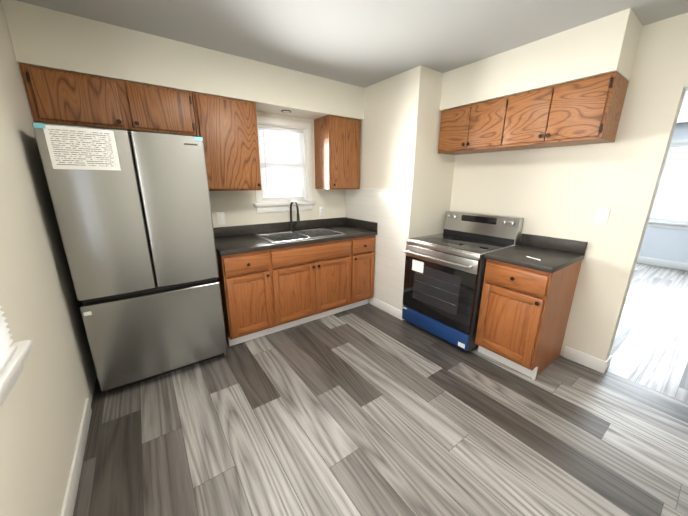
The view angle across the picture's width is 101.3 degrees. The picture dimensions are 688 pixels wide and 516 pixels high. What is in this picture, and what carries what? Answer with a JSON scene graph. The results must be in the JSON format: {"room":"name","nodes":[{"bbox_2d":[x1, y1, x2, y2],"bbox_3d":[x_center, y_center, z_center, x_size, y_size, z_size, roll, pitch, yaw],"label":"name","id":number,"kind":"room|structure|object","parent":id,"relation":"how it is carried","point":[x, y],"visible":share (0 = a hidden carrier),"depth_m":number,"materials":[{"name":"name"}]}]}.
{"room":"kitchen","nodes":[
{"label":"kitchen","id":0,"kind":"room"},
{"bbox_2d":[0,0,96,515],"bbox_3d":[-0.904,0.126,0.418,0.120,2.440,4.320,-10,18,-34],"label":"wall","id":1,"kind":"structure","parent":0,"point":[43,405],"depth_m":1.32,"materials":[{"name":"paint"}]},
{"bbox_2d":[0,339,33,407],"bbox_3d":[-0.903,-0.053,0.414,0.170,1.252,1.234,-10,18,-34],"label":"window","id":2,"kind":"structure","parent":1,"relation":"in","point":[11,371],"depth_m":0.94,"materials":[{"name":"white"}]},
{"bbox_2d":[0,306,17,371],"bbox_3d":[-0.855,-0.143,0.426,0.044,1.204,1.082,-10,18,-34],"label":"window blind","id":3,"kind":"object","parent":2,"relation":"attached to","point":[6,351],"visible":1,"depth_m":0.95,"materials":[{"name":"white plastic"}]},
{"bbox_2d":[60,398,91,515],"bbox_3d":[-0.660,1.316,0.493,0.013,0.105,3.400,-10,18,-34],"label":"baseboard","id":4,"kind":"structure","parent":1,"relation":"attached to","point":[68,506],"depth_m":1.42,"materials":[{"name":"white"}]},
{"bbox_2d":[1,0,363,119],"bbox_3d":[-0.943,-1.531,2.480,2.627,0.315,0.330,-10,18,-34],"label":"soffit","id":5,"kind":"structure","parent":0,"point":[48,38],"depth_m":2.04,"materials":[{"name":"paint"}]},
{"bbox_2d":[209,111,344,227],"bbox_3d":[-0.820,-0.600,3.114,3.510,2.440,0.120,-10,18,-34],"label":"wall","id":6,"kind":"structure","parent":0,"point":[237,208],"depth_m":3.02,"materials":[{"name":"paint"}]},
{"bbox_2d":[19,64,196,135],"bbox_3d":[-1.631,-1.098,2.073,0.914,0.312,0.347,-10,18,-34],"label":"upper cabinet","id":7,"kind":"object","parent":6,"relation":"attached to","point":[55,96],"visible":1,"depth_m":1.91,"materials":[{"name":"brown wood"}]},
{"bbox_2d":[216,212,225,224],"bbox_3d":[-1.217,-0.392,2.792,0.074,0.120,0.008,-10,18,-34],"label":"light switch","id":8,"kind":"object","parent":6,"relation":"attached to","point":[220,218],"visible":1,"depth_m":2.79,"materials":[{"name":"white plastic"}]},
{"bbox_2d":[192,92,261,190],"bbox_3d":[-1.055,-0.992,2.530,0.497,0.747,0.347,-10,18,-34],"label":"upper cabinet","id":9,"kind":"object","parent":6,"relation":"attached to","point":[226,130],"visible":0.83,"depth_m":2.40,"materials":[{"name":"brown wood"}]},
{"bbox_2d":[214,217,345,236],"bbox_3d":[-0.667,-0.359,3.201,1.684,0.099,0.020,-10,18,-34],"label":"backsplash","id":10,"kind":"structure","parent":6,"relation":"attached to","point":[230,231],"depth_m":3.10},
{"bbox_2d":[253,115,315,212],"bbox_3d":[-0.670,-0.993,3.085,0.734,0.949,0.170,-10,18,-34],"label":"window","id":11,"kind":"structure","parent":6,"relation":"in","point":[261,205],"depth_m":3.12,"materials":[{"name":"white"}]},
{"bbox_2d":[258,125,304,200],"bbox_3d":[-0.665,-1.011,3.073,0.518,0.755,0.044,-10,18,-34],"label":"window blind","id":12,"kind":"object","parent":11,"relation":"attached to","point":[275,174],"visible":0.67,"depth_m":3.06,"materials":[{"name":"white plastic"}]},
{"bbox_2d":[319,206,323,215],"bbox_3d":[-0.271,-0.573,3.447,0.074,0.120,0.008,-10,18,-34],"label":"electrical outlet","id":13,"kind":"object","parent":6,"relation":"attached to","point":[321,210],"visible":1,"depth_m":3.44,"materials":[{"name":"white plastic"}]},
{"bbox_2d":[314,115,360,189],"bbox_3d":[-0.065,-1.171,3.216,0.419,0.747,0.347,-10,18,-34],"label":"upper cabinet","id":14,"kind":"object","parent":6,"relation":"attached to","point":[337,150],"visible":1,"depth_m":3.09,"materials":[{"name":"brown wood"}]},
{"bbox_2d":[16,0,687,123],"bbox_3d":[2.485,-1.682,2.326,8.310,0.100,7.500,-10,18,-34],"label":"ceiling","id":15,"kind":"structure","parent":0,"point":[363,43],"depth_m":1.84,"materials":[{"name":"paint"}]},
{"bbox_2d":[73,263,687,515],"bbox_3d":[2.469,0.771,2.987,8.310,0.100,7.500,-10,18,-34],"label":"floor","id":16,"kind":"structure","parent":0,"point":[368,409],"depth_m":1.72,"materials":[{"name":"grey laminate"}]},
{"bbox_2d":[32,122,227,391],"bbox_3d":[-1.501,0.000,2.195,0.820,1.750,0.706,-10,18,-34],"label":"refrigerator","id":17,"kind":"object","parent":16,"relation":"on","point":[133,210],"visible":1,"depth_m":1.86,"materials":[{"name":"grey metal"}]},
{"bbox_2d":[216,249,283,345],"bbox_3d":[-0.978,0.303,2.765,0.473,0.875,0.626,-10,18,-34],"label":"base cabinet","id":18,"kind":"object","parent":16,"relation":"on","point":[266,287],"depth_m":2.50,"materials":[{"name":"brown wood"}]},
{"bbox_2d":[215,233,277,252],"bbox_3d":[-0.980,-0.137,2.637,0.475,0.039,0.635,-10,18,-34],"label":"countertop","id":19,"kind":"structure","parent":18,"relation":"on","point":[248,240],"depth_m":2.52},
{"bbox_2d":[253,227,344,242],"bbox_3d":[-0.474,-0.172,3.020,0.830,0.179,0.555,-10,18,-34],"label":"sink","id":20,"kind":"object","parent":19,"relation":"in","point":[288,235],"visible":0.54,"depth_m":3.08,"materials":[{"name":"metal"}]},
{"bbox_2d":[289,201,299,230],"bbox_3d":[-0.519,-0.457,3.083,0.108,0.336,0.221,-10,18,-34],"label":"faucet","id":21,"kind":"object","parent":20,"relation":"on","point":[292,225],"visible":1,"depth_m":3.10,"materials":[{"name":"black"}]},
{"bbox_2d":[278,245,357,328],"bbox_3d":[-0.470,0.296,3.140,1.052,0.699,0.626,-10,18,-34],"label":"base cabinet","id":22,"kind":"object","parent":16,"relation":"on","point":[318,281],"depth_m":2.88,"materials":[{"name":"brown wood"}]},
{"bbox_2d":[314,233,376,305],"bbox_3d":[0.017,0.123,3.454,0.416,0.875,0.626,-10,18,-34],"label":"base cabinet","id":23,"kind":"object","parent":16,"relation":"on","point":[364,246],"depth_m":3.18,"materials":[{"name":"brown wood"}]},
{"bbox_2d":[322,225,373,236],"bbox_3d":[0.026,-0.319,3.334,0.419,0.039,0.635,-10,18,-34],"label":"countertop","id":24,"kind":"structure","parent":23,"relation":"on","point":[349,230],"depth_m":3.26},
{"bbox_2d":[402,211,523,350],"bbox_3d":[1.088,0.170,2.770,0.742,1.155,0.762,-10,18,-34],"label":"range","id":25,"kind":"object","parent":16,"relation":"on","point":[444,274],"visible":0.94,"depth_m":2.59,"materials":[{"name":"grey metal"}]},
{"bbox_2d":[475,233,587,379],"bbox_3d":[1.503,0.362,2.337,0.646,1.015,0.473,-10,18,-34],"label":"base cabinet","id":26,"kind":"object","parent":16,"relation":"on","point":[525,307],"visible":1,"depth_m":2.17,"materials":[{"name":"brown wood"}]},
{"bbox_2d":[359,65,455,319],"bbox_3d":[0.602,-0.662,3.378,0.643,2.440,1.095,-10,18,-34],"label":"wall","id":27,"kind":"structure","parent":0,"point":[399,132],"depth_m":2.82,"materials":[{"name":"paint"}]},
{"bbox_2d":[346,217,377,232],"bbox_3d":[0.193,-0.413,3.422,0.020,0.099,0.611,-10,18,-34],"label":"backsplash","id":28,"kind":"structure","parent":27,"relation":"attached to","point":[357,224],"depth_m":3.38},
{"bbox_2d":[345,188,411,310],"bbox_3d":[0.333,-0.153,3.317,0.012,1.285,1.092,-10,18,-34],"label":"wall tile","id":29,"kind":"structure","parent":27,"relation":"attached to","point":[387,212],"depth_m":3.11,"materials":[{"name":"white tile"}]},
{"bbox_2d":[369,297,402,319],"bbox_3d":[0.480,0.573,3.279,0.013,0.105,0.550,-10,18,-34],"label":"baseboard","id":30,"kind":"structure","parent":27,"relation":"attached to","point":[397,313],"depth_m":3.25,"materials":[{"name":"white"}]},
{"bbox_2d":[440,8,642,110],"bbox_3d":[1.424,-1.457,2.264,0.330,0.315,1.267,-10,18,-34],"label":"soffit","id":31,"kind":"structure","parent":0,"point":[605,45],"depth_m":1.96,"materials":[{"name":"paint"}]},
{"bbox_2d":[450,12,687,360],"bbox_3d":[1.851,-0.371,2.329,0.120,2.440,4.320,-10,18,-34],"label":"wall","id":32,"kind":"structure","parent":0,"point":[564,192],"depth_m":2.14,"materials":[{"name":"paint"}]},
{"bbox_2d":[438,96,509,154],"bbox_3d":[1.237,-1.185,2.601,0.328,0.382,0.629,-10,18,-34],"label":"upper cabinet","id":33,"kind":"object","parent":32,"relation":"attached to","point":[477,127],"depth_m":2.48,"materials":[{"name":"brown wood"}]},
{"bbox_2d":[502,71,628,150],"bbox_3d":[1.604,-1.049,2.107,0.328,0.382,0.632,-10,18,-34],"label":"upper cabinet","id":34,"kind":"object","parent":32,"relation":"attached to","point":[585,111],"depth_m":1.95,"materials":[{"name":"brown wood"}]},
{"bbox_2d":[563,346,609,373],"bbox_3d":[1.987,0.838,2.333,0.017,0.105,0.273,-10,18,-34],"label":"baseboard","id":35,"kind":"structure","parent":32,"relation":"attached to","point":[574,355],"depth_m":2.31,"materials":[{"name":"white"}]},
{"bbox_2d":[594,208,609,224],"bbox_3d":[1.932,-0.312,2.112,0.008,0.120,0.074,-10,18,-34],"label":"light switch","id":36,"kind":"object","parent":32,"relation":"attached to","point":[602,216],"visible":1,"depth_m":2.11,"materials":[{"name":"white plastic"}]},
{"bbox_2d":[639,123,687,262],"bbox_3d":[5.805,-1.056,4.965,0.120,2.440,7.740,-10,18,-34],"label":"wall","id":37,"kind":"structure","parent":0,"point":[669,244],"depth_m":5.04,"materials":[{"name":"paint"}]},
{"bbox_2d":[637,256,687,270],"bbox_3d":[5.744,0.071,5.229,0.013,0.125,7.500,-10,18,-34],"label":"baseboard","id":38,"kind":"structure","parent":37,"relation":"attached to","point":[664,263],"depth_m":5.12,"materials":[{"name":"white wood"}]},
{"bbox_2d":[647,139,687,229],"bbox_3d":[5.917,-1.216,4.717,0.170,1.484,1.134,-10,18,-34],"label":"window","id":39,"kind":"structure","parent":37,"relation":"in","point":[666,224],"depth_m":4.96,"materials":[{"name":"white"}]},
{"bbox_2d":[649,144,687,222],"bbox_3d":[5.910,-1.235,4.706,0.044,1.290,0.918,-10,18,-34],"label":"window blind","id":40,"kind":"object","parent":39,"relation":"attached to","point":[665,182],"visible":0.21,"depth_m":4.92,"materials":[{"name":"white plastic"}]}
]}

